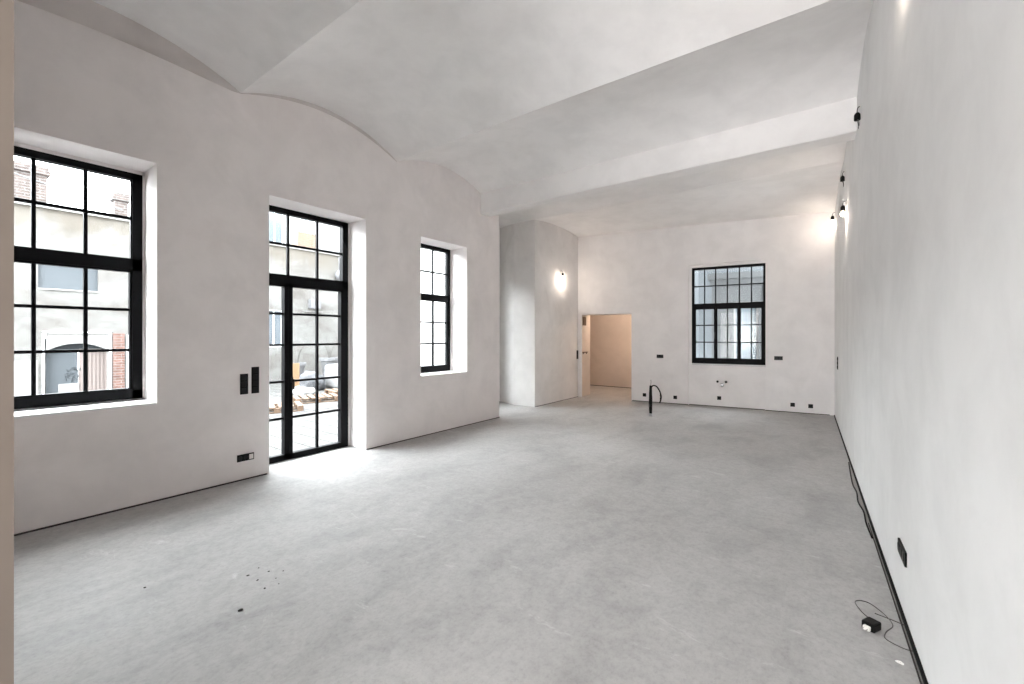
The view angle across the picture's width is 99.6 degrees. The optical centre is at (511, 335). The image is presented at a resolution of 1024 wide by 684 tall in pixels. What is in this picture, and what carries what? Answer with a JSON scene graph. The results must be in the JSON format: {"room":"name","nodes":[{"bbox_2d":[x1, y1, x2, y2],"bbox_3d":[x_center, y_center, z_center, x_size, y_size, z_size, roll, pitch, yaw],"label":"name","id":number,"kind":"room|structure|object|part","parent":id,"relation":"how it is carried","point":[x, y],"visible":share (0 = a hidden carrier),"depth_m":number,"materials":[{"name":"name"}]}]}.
{"room":"empty loft apartment","nodes":[
{"label":"empty loft apartment","id":0,"kind":"room"},
{"bbox_2d":[0,0,13,683],"bbox_3d":[-2.037,-0.775,1.392,6.370,4.850,0.420,0,0,36],"label":"wall","id":1,"kind":"structure","parent":0,"point":[6,6],"depth_m":0.98,"materials":[{"name":"paint"}]},
{"bbox_2d":[14,0,498,533],"bbox_3d":[-2.359,-0.775,5.852,0.550,4.850,6.371,0,0,36],"label":"wall","id":2,"kind":"structure","parent":0,"point":[212,159],"depth_m":4.48,"materials":[{"name":"paint"}]},
{"bbox_2d":[14,146,155,418],"bbox_3d":[-3.865,-0.470,3.776,0.496,2.230,1.095,0,0,36],"label":"window","id":3,"kind":"structure","parent":2,"relation":"in","point":[32,255],"depth_m":3.96,"materials":[{"name":"black"}]},
{"bbox_3d":[-3.995,-1.139,3.863,0.042,0.772,0.935,0,0,36],"label":"sash","id":4,"kind":"part","parent":3,"relation":"part of","materials":[{"name":"black"}]},
{"bbox_3d":[-3.992,-0.058,3.861,0.050,1.175,0.935,0,0,36],"label":"sash","id":5,"kind":"part","parent":3,"relation":"part of","materials":[{"name":"black"}]},
{"bbox_3d":[-3.996,0.624,3.873,0.170,0.020,1.089,0,0,36],"label":"sill","id":6,"kind":"part","parent":3,"relation":"part of","materials":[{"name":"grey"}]},
{"bbox_3d":[-3.814,0.635,3.739,0.371,0.020,1.095,0,0,36],"label":"sill","id":7,"kind":"part","parent":3,"relation":"part of","materials":[{"name":"white paint"}]},
{"bbox_2d":[18,0,239,92],"bbox_3d":[-3.441,-2.714,3.861,0.095,0.263,1.880,0,0,36],"label":"trim","id":8,"kind":"structure","parent":2,"relation":"attached to","point":[88,13],"depth_m":3.86,"materials":[{"name":"paint"}]},
{"bbox_2d":[14,473,266,535],"bbox_3d":[-3.384,1.544,3.993,0.012,0.012,2.140,0,0,36],"label":"baseboard","id":9,"kind":"structure","parent":2,"relation":"attached to","point":[265,473],"depth_m":3.90,"materials":[{"name":"grey dark painted wood"}]},
{"bbox_2d":[240,374,247,394],"bbox_3d":[-2.889,0.519,4.661,0.017,0.215,0.069,0,0,36],"label":"light switch","id":10,"kind":"object","parent":2,"relation":"attached to","point":[243,377],"visible":1,"depth_m":4.65,"materials":[{"name":"black plastic"}]},
{"bbox_2d":[237,452,253,461],"bbox_3d":[-2.877,1.310,4.678,0.016,0.074,0.167,0,0,36],"label":"wall socket","id":11,"kind":"object","parent":2,"relation":"attached to","point":[244,457],"visible":1,"depth_m":4.67,"materials":[{"name":"black plastic"}]},
{"bbox_2d":[251,367,258,393],"bbox_3d":[-2.823,0.485,4.750,0.017,0.284,0.072,0,0,36],"label":"light switch","id":12,"kind":"object","parent":2,"relation":"attached to","point":[254,370],"visible":1,"depth_m":4.74,"materials":[{"name":"black plastic"}]},
{"bbox_2d":[269,205,347,463],"bbox_3d":[-2.679,-0.018,5.604,0.140,3.136,1.230,0,0,36],"label":"door","id":13,"kind":"structure","parent":2,"relation":"in","point":[287,282],"depth_m":5.72,"materials":[{"name":"black"}]},
{"bbox_3d":[-2.748,0.593,5.436,0.052,0.155,0.028,0,0,36],"label":"handle","id":14,"kind":"part","parent":13,"relation":"part of","materials":[{"name":"black metal"}]},
{"bbox_2d":[240,93,396,161],"bbox_3d":[-2.291,-2.693,5.467,0.037,0.315,2.070,0,0,36],"label":"trim","id":15,"kind":"structure","parent":2,"relation":"attached to","point":[261,94],"depth_m":5.38,"materials":[{"name":"paint"}]},
{"bbox_2d":[366,417,498,449],"bbox_3d":[-1.110,1.545,7.069,0.012,0.010,2.930,0,0,36],"label":"trim","id":16,"kind":"structure","parent":2,"relation":"attached to","point":[496,417],"depth_m":6.77,"materials":[{"name":"grey plastic"}]},
{"bbox_2d":[421,243,466,376],"bbox_3d":[-1.296,-0.450,7.251,0.496,2.171,1.045,0,0,36],"label":"window","id":17,"kind":"structure","parent":2,"relation":"in","point":[431,370],"depth_m":7.47,"materials":[{"name":"black"}]},
{"bbox_3d":[-1.429,-1.093,7.336,0.042,0.763,0.913,0,0,36],"label":"sash","id":18,"kind":"part","parent":17,"relation":"part of","materials":[{"name":"black"}]},
{"bbox_3d":[-1.425,-0.044,7.333,0.050,1.148,0.913,0,0,36],"label":"sash","id":19,"kind":"part","parent":17,"relation":"part of","materials":[{"name":"black"}]},
{"bbox_3d":[-1.433,-0.463,7.340,0.080,2.145,1.011,0,0,36],"label":"frame","id":20,"kind":"part","parent":17,"relation":"part of","materials":[{"name":"black metal"}]},
{"bbox_3d":[-1.246,0.626,7.213,0.371,0.020,1.045,0,0,36],"label":"sill","id":21,"kind":"part","parent":17,"relation":"part of","materials":[{"name":"white paint"}]},
{"bbox_2d":[269,212,338,251],"bbox_3d":[-8.281,-3.850,22.782,0.400,11.000,12.000,0,0,36],"label":"sky","id":22,"kind":"structure","parent":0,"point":[328,234],"depth_m":20.33,"materials":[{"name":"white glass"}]},
{"bbox_2d":[14,385,923,683],"bbox_3d":[0.236,1.610,4.862,8.600,0.120,18.300,0,0,36],"label":"floor","id":23,"kind":"structure","parent":0,"point":[593,538],"depth_m":2.87,"materials":[{"name":"grey concrete"}]},
{"bbox_2d":[500,220,577,406],"bbox_3d":[0.596,-0.750,10.682,1.300,4.800,2.090,0,0,36],"label":"wall pier","id":24,"kind":"object","parent":23,"relation":"on","point":[539,308],"visible":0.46,"depth_m":9.90,"materials":[{"name":"paint"}]},
{"bbox_2d":[648,385,661,415],"bbox_3d":[2.771,1.200,8.389,0.266,0.701,0.092,0,0,0],"label":"pipe","id":25,"kind":"object","parent":23,"relation":"on","point":[650,386],"visible":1,"depth_m":8.38,"materials":[{"name":"black plastic"}]},
{"bbox_2d":[848,462,872,538],"bbox_3d":[3.424,1.538,4.307,0.035,0.027,2.402,0,0,35],"label":"cable","id":26,"kind":"object","parent":23,"relation":"on","point":[848,462],"visible":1,"depth_m":3.94,"materials":[{"name":"black rubber"}]},
{"bbox_2d":[855,600,912,651],"bbox_3d":[2.024,1.529,2.316,0.271,0.042,0.389,0,0,33],"label":"power adapter","id":27,"kind":"object","parent":23,"relation":"on","point":[869,624],"visible":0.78,"depth_m":2.28,"materials":[{"name":"black plastic"}]},
{"bbox_2d":[91,0,873,236],"bbox_3d":[0.758,-2.845,5.905,7.400,1.110,11.100,0,0,36],"label":"ceiling","id":28,"kind":"structure","parent":0,"point":[496,94],"depth_m":4.53,"materials":[{"name":"paint"}]},
{"bbox_2d":[481,97,856,216],"bbox_3d":[1.666,-2.527,6.335,6.350,0.645,0.270,0,0,36],"label":"ceiling beam","id":29,"kind":"structure","parent":28,"relation":"attached to","point":[833,123],"depth_m":5.68,"materials":[{"name":"paint"}]},
{"bbox_2d":[499,228,499,400],"bbox_3d":[-0.497,-0.750,9.557,0.880,4.800,2.020,0,0,36],"label":"wall","id":30,"kind":"structure","parent":0,"point":[499,228],"depth_m":10.27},
{"bbox_2d":[587,314,630,387],"bbox_3d":[2.494,0.100,12.208,3.500,3.100,2.700,0,0,36],"label":"wall","id":31,"kind":"structure","parent":0,"point":[610,335],"depth_m":13.25,"materials":[{"name":"paint"}]},
{"bbox_2d":[578,212,834,414],"bbox_3d":[4.230,-0.750,9.853,5.800,4.800,0.420,0,0,30],"label":"wall","id":32,"kind":"structure","parent":0,"point":[644,274],"depth_m":9.50,"materials":[{"name":"paint"}]},
{"bbox_2d":[582,315,589,396],"bbox_3d":[1.914,0.512,11.309,0.054,2.095,0.590,0,0,30],"label":"door","id":33,"kind":"structure","parent":32,"relation":"attached to","point":[585,329],"depth_m":11.31,"materials":[{"name":"paint"}]},
{"bbox_2d":[632,400,687,404],"bbox_3d":[3.427,1.544,10.063,1.257,0.012,0.012,0,0,30],"label":"baseboard","id":34,"kind":"structure","parent":32,"relation":"attached to","point":[632,400],"depth_m":10.04,"materials":[{"name":"grey plastic"}]},
{"bbox_2d":[689,263,764,366],"bbox_3d":[4.733,-0.443,9.565,1.520,2.185,0.400,0,0,30],"label":"window","id":35,"kind":"structure","parent":32,"relation":"in","point":[739,305],"depth_m":9.43,"materials":[{"name":"glass"},{"name":"black metal"}]},
{"bbox_3d":[4.677,0.628,9.474,1.493,0.020,0.115,0,0,30],"label":"sill","id":36,"kind":"part","parent":35,"relation":"part of","materials":[{"name":"white paint"}]},
{"bbox_3d":[4.707,-1.100,9.448,1.360,0.780,0.030,0,0,30],"label":"sash","id":37,"kind":"part","parent":35,"relation":"part of","materials":[{"name":"black"}]},
{"bbox_3d":[4.756,0.627,9.604,1.520,0.045,0.310,0,0,30],"label":"sill","id":38,"kind":"part","parent":35,"relation":"part of","materials":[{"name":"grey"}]},
{"bbox_2d":[689,404,764,409],"bbox_3d":[4.650,1.544,9.427,1.479,0.012,0.012,0,0,30],"label":"trim","id":39,"kind":"structure","parent":32,"relation":"attached to","point":[689,404],"depth_m":9.38,"materials":[{"name":"grey plastic"}]},
{"bbox_2d":[774,356,782,359],"bbox_3d":[5.473,0.455,8.894,0.149,0.078,0.016,0,0,30],"label":"wall socket","id":40,"kind":"object","parent":32,"relation":"attached to","point":[775,357],"visible":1,"depth_m":8.89,"materials":[{"name":"black plastic"}]},
{"bbox_2d":[766,410,828,414],"bbox_3d":[5.744,1.544,8.739,1.084,0.012,0.012,0,0,30],"label":"trim","id":41,"kind":"structure","parent":32,"relation":"attached to","point":[766,410],"depth_m":8.72,"materials":[{"name":"grey plastic"}]},
{"bbox_2d":[689,260,764,408],"bbox_3d":[4.739,0.025,9.582,1.519,3.250,0.345,0,0,30],"label":"wall","id":42,"kind":"structure","parent":0,"point":[744,387],"depth_m":9.44,"materials":[{"name":"paint"}]},
{"bbox_2d":[835,0,1023,683],"bbox_3d":[2.108,-0.850,1.995,0.350,5.000,15.850,0,0,34],"label":"wall","id":43,"kind":"structure","parent":0,"point":[929,238],"depth_m":1.70,"materials":[{"name":"paint"}]},
{"bbox_2d":[840,171,844,186],"bbox_3d":[4.677,-2.222,6.121,0.063,0.215,0.058,0,0,-23],"label":"wall lamp","id":44,"kind":"object","parent":43,"relation":"attached to","point":[842,178],"visible":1,"depth_m":6.10,"materials":[{"name":"black plastic"}]},
{"bbox_2d":[840,200,846,215],"bbox_3d":[4.527,-1.745,5.917,0.070,0.210,0.059,0,0,34],"label":"wall lamp","id":45,"kind":"object","parent":43,"relation":"attached to","point":[842,208],"visible":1,"depth_m":5.90,"materials":[{"name":"black plastic"}]},
{"bbox_2d":[854,105,860,128],"bbox_3d":[3.469,-2.197,4.340,0.067,0.216,0.061,0,0,-20],"label":"wall lamp","id":46,"kind":"object","parent":43,"relation":"attached to","point":[857,116],"visible":1,"depth_m":4.33,"materials":[{"name":"black plastic"}]},
{"bbox_2d":[854,112,860,121],"bbox_3d":[3.461,-2.200,4.342,0.054,0.079,0.054,0,0,34],"label":"socket","id":47,"kind":"object","parent":46,"relation":"attached to","point":[857,116],"depth_m":4.33,"materials":[{"name":"black plastic"}]},
{"bbox_2d":[834,415,927,683],"bbox_3d":[3.374,1.541,4.176,0.012,0.018,10.280,0,0,34],"label":"baseboard","id":48,"kind":"structure","parent":43,"relation":"attached to","point":[913,646],"depth_m":2.64,"materials":[{"name":"black rubber"}]},
{"bbox_2d":[868,523,921,683],"bbox_3d":[1.704,1.546,1.756,0.005,0.008,4.400,0,0,34],"label":"cable","id":49,"kind":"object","parent":43,"relation":"attached to","point":[868,523],"depth_m":2.40,"materials":[{"name":"black plastic"}]},
{"bbox_2d":[897,538,906,567],"bbox_3d":[2.175,1.205,2.416,0.016,0.078,0.220,0,0,34],"label":"wall socket","id":50,"kind":"object","parent":43,"relation":"attached to","point":[902,552],"visible":1,"depth_m":2.39,"materials":[{"name":"black plastic"}]},
{"label":"outside","id":51,"kind":"structure","parent":0,"visible":0},
{"bbox_3d":[13.025,1.810,12.072,11.400,0.280,13.100,0,0,36],"label":"ground lightwell","id":52,"kind":"structure","parent":51,"visible":0},
{"bbox_2d":[699,266,762,357],"bbox_3d":[12.494,-3.180,14.485,12.200,9.700,0.650,0,0,30],"label":"building","id":53,"kind":"structure","parent":52,"relation":"on","point":[708,290],"depth_m":17.05,"materials":[{"name":"grey stone"}]},
{"bbox_2d":[708,270,762,358],"bbox_3d":[9.496,-0.120,11.642,7.700,3.580,0.610,0,0,30],"label":"building","id":54,"kind":"structure","parent":52,"relation":"on","point":[745,276],"depth_m":13.08,"materials":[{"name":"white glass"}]},
{"bbox_3d":[9.496,-1.730,11.642,7.700,0.360,0.610,0,0,30],"label":"cornice","id":55,"kind":"part","parent":54,"relation":"part of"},
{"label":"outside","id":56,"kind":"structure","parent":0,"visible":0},
{"bbox_2d":[78,369,337,455],"bbox_3d":[-9.584,1.800,17.031,24.340,0.300,44.000,0,0,36],"label":"ground","id":57,"kind":"structure","parent":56,"point":[303,427],"depth_m":7.89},
{"bbox_2d":[14,201,338,395],"bbox_3d":[-14.261,-0.889,10.913,3.490,5.079,24.600,0,0,36],"label":"building","id":58,"kind":"structure","parent":57,"relation":"on","point":[59,229],"depth_m":12.06,"materials":[{"name":"grey stone"}]},
{"bbox_2d":[14,160,50,202],"bbox_3d":[-13.009,-3.930,11.505,0.620,1.240,0.960,0,0,36],"label":"chimney","id":59,"kind":"object","parent":58,"relation":"on","point":[22,185],"visible":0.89,"depth_m":11.41,"materials":[{"name":"brick"}]},
{"bbox_3d":[-13.009,-4.440,11.505,0.620,0.220,0.960,0,0,36],"label":"crown","id":60,"kind":"part","parent":59,"relation":"part of","materials":[{"name":"brick"}]},
{"bbox_3d":[-12.097,1.005,11.663,0.080,1.290,0.660,0,0,36],"label":"gate panel","id":61,"kind":"part","parent":58,"relation":"part of","materials":[{"name":"grey metal"}]},
{"bbox_3d":[-11.921,-1.230,11.657,0.090,0.040,1.140,0,0,36],"label":"window sill","id":62,"kind":"part","parent":58,"relation":"part of","materials":[{"name":"grey stone"}]},
{"bbox_2d":[58,383,78,392],"bbox_3d":[-12.016,1.420,11.740,0.011,0.260,0.400,0,0,36],"label":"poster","id":63,"kind":"object","parent":58,"relation":"attached to","point":[62,387],"depth_m":11.73,"materials":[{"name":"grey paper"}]},
{"bbox_3d":[-11.795,0.765,11.776,0.070,1.770,1.340,0,0,36],"label":"gate frame","id":64,"kind":"part","parent":58,"relation":"part of","materials":[{"name":"white paint"}]},
{"bbox_3d":[-11.754,1.005,12.143,0.060,1.290,0.560,0,0,36],"label":"corrugated panel","id":65,"kind":"part","parent":58,"relation":"part of","materials":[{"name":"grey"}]},
{"bbox_2d":[108,192,128,215],"bbox_3d":[-11.845,-3.790,13.081,0.520,0.960,0.420,0,0,36],"label":"chimney","id":66,"kind":"object","parent":58,"relation":"on","point":[120,200],"visible":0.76,"depth_m":12.95,"materials":[{"name":"brick"}]},
{"bbox_3d":[-11.845,-4.160,13.081,0.520,0.220,0.420,0,0,36],"label":"crown","id":67,"kind":"part","parent":66,"relation":"part of","materials":[{"name":"brick"}]},
{"bbox_2d":[292,231,314,247],"bbox_3d":[-8.475,-3.735,17.641,0.500,0.850,0.750,0,0,36],"label":"chimney","id":68,"kind":"object","parent":58,"relation":"on","point":[303,239],"visible":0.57,"depth_m":17.40,"materials":[{"name":"beige brick"}]},
{"bbox_2d":[308,299,320,308],"bbox_3d":[-7.787,-1.250,17.082,0.270,0.360,0.420,0,0,36],"label":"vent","id":69,"kind":"object","parent":58,"relation":"attached to","point":[311,302],"depth_m":16.91,"materials":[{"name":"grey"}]},
{"bbox_2d":[269,401,303,413],"bbox_3d":[-5.228,1.587,9.583,1.020,0.125,0.800,0,0,-32],"label":"pallet","id":70,"kind":"object","parent":57,"relation":"on","point":[298,405],"visible":0.57,"depth_m":9.50,"materials":[{"name":"brown wood"}]},
{"bbox_2d":[293,363,298,386],"bbox_3d":[-6.277,1.210,12.264,0.320,0.880,0.340,0,0,25],"label":"board","id":71,"kind":"object","parent":57,"relation":"on","point":[295,365],"visible":0.23,"depth_m":12.26,"materials":[{"name":"brown wood"}]},
{"bbox_2d":[293,347,305,375],"bbox_3d":[-6.807,0.952,13.672,0.572,1.395,0.563,0,0,36],"label":"planter","id":72,"kind":"object","parent":57,"relation":"on","point":[302,365],"visible":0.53,"depth_m":13.65,"materials":[{"name":"grey"}]},
{"bbox_3d":[-6.807,1.250,13.672,0.572,0.800,0.563,0,0,36],"label":"pot","id":73,"kind":"part","parent":72,"relation":"part of","materials":[{"name":"grey"}]},
{"bbox_2d":[269,406,337,416],"bbox_3d":[-4.190,1.644,9.936,0.050,0.012,7.000,0,0,36],"label":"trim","id":74,"kind":"structure","parent":57,"relation":"on","point":[334,406],"depth_m":9.52,"materials":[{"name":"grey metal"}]},
{"bbox_2d":[293,386,314,397],"bbox_3d":[-5.724,1.502,11.696,0.641,0.296,0.825,0,0,36],"label":"pile","id":75,"kind":"object","parent":57,"relation":"on","point":[299,390],"visible":0.5,"depth_m":11.54,"materials":[{"name":"grey"}]},
{"bbox_2d":[299,371,325,390],"bbox_3d":[-6.116,1.350,13.166,0.772,0.600,0.877,0,0,36],"label":"heap","id":76,"kind":"object","parent":57,"relation":"on","point":[307,374],"visible":0.44,"depth_m":12.90,"materials":[{"name":"grey"}]},
{"bbox_2d":[293,393,337,403],"bbox_3d":[-5.018,1.587,11.045,1.020,0.125,0.800,0,0,-35],"label":"pallet","id":77,"kind":"object","parent":57,"relation":"on","point":[333,397],"visible":0.68,"depth_m":10.94,"materials":[{"name":"brown wood"}]},
{"bbox_2d":[319,345,337,376],"bbox_3d":[-6.275,0.947,14.896,0.660,1.405,0.650,0,0,36],"label":"planter","id":78,"kind":"object","parent":57,"relation":"on","point":[327,360],"visible":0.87,"depth_m":14.70,"materials":[{"name":"grey"}]},
{"bbox_3d":[-6.275,1.200,14.896,0.660,0.900,0.650,0,0,36],"label":"pot","id":79,"kind":"part","parent":78,"relation":"part of","materials":[{"name":"grey"}]},
{"bbox_2d":[325,364,337,388],"bbox_3d":[-5.379,1.240,14.083,0.815,0.820,1.186,0,0,22],"label":"bag","id":80,"kind":"object","parent":57,"relation":"on","point":[330,369],"visible":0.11,"depth_m":13.57,"materials":[{"name":"grey"}]},
{"bbox_2d":[325,388,337,394],"bbox_3d":[-4.728,1.587,12.447,1.020,0.125,0.800,0,0,-41],"label":"pallet","id":81,"kind":"object","parent":57,"relation":"on","point":[334,390],"visible":0.22,"depth_m":12.21,"materials":[{"name":"brown wood"}]},
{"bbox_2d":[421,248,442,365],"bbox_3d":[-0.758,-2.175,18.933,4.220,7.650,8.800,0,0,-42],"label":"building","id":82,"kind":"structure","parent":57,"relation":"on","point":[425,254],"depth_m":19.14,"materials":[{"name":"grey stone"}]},
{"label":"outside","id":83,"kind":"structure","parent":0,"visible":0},
{"bbox_2d":[14,173,122,209],"bbox_3d":[-12.637,-4.135,10.831,0.036,0.960,4.406,0,0,36],"label":"overhead wire","id":84,"kind":"object","parent":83,"point":[14,173],"visible":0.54,"depth_m":11.68,"materials":[{"name":"grey metal"}]},
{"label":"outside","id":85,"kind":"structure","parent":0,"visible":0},
{"bbox_2d":[695,271,698,357],"bbox_3d":[5.056,-3.750,14.244,0.400,11.400,7.080,0,0,36],"label":"wall","id":86,"kind":"structure","parent":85,"point":[696,272],"depth_m":16.81,"materials":[{"name":"white paint"}]}
]}

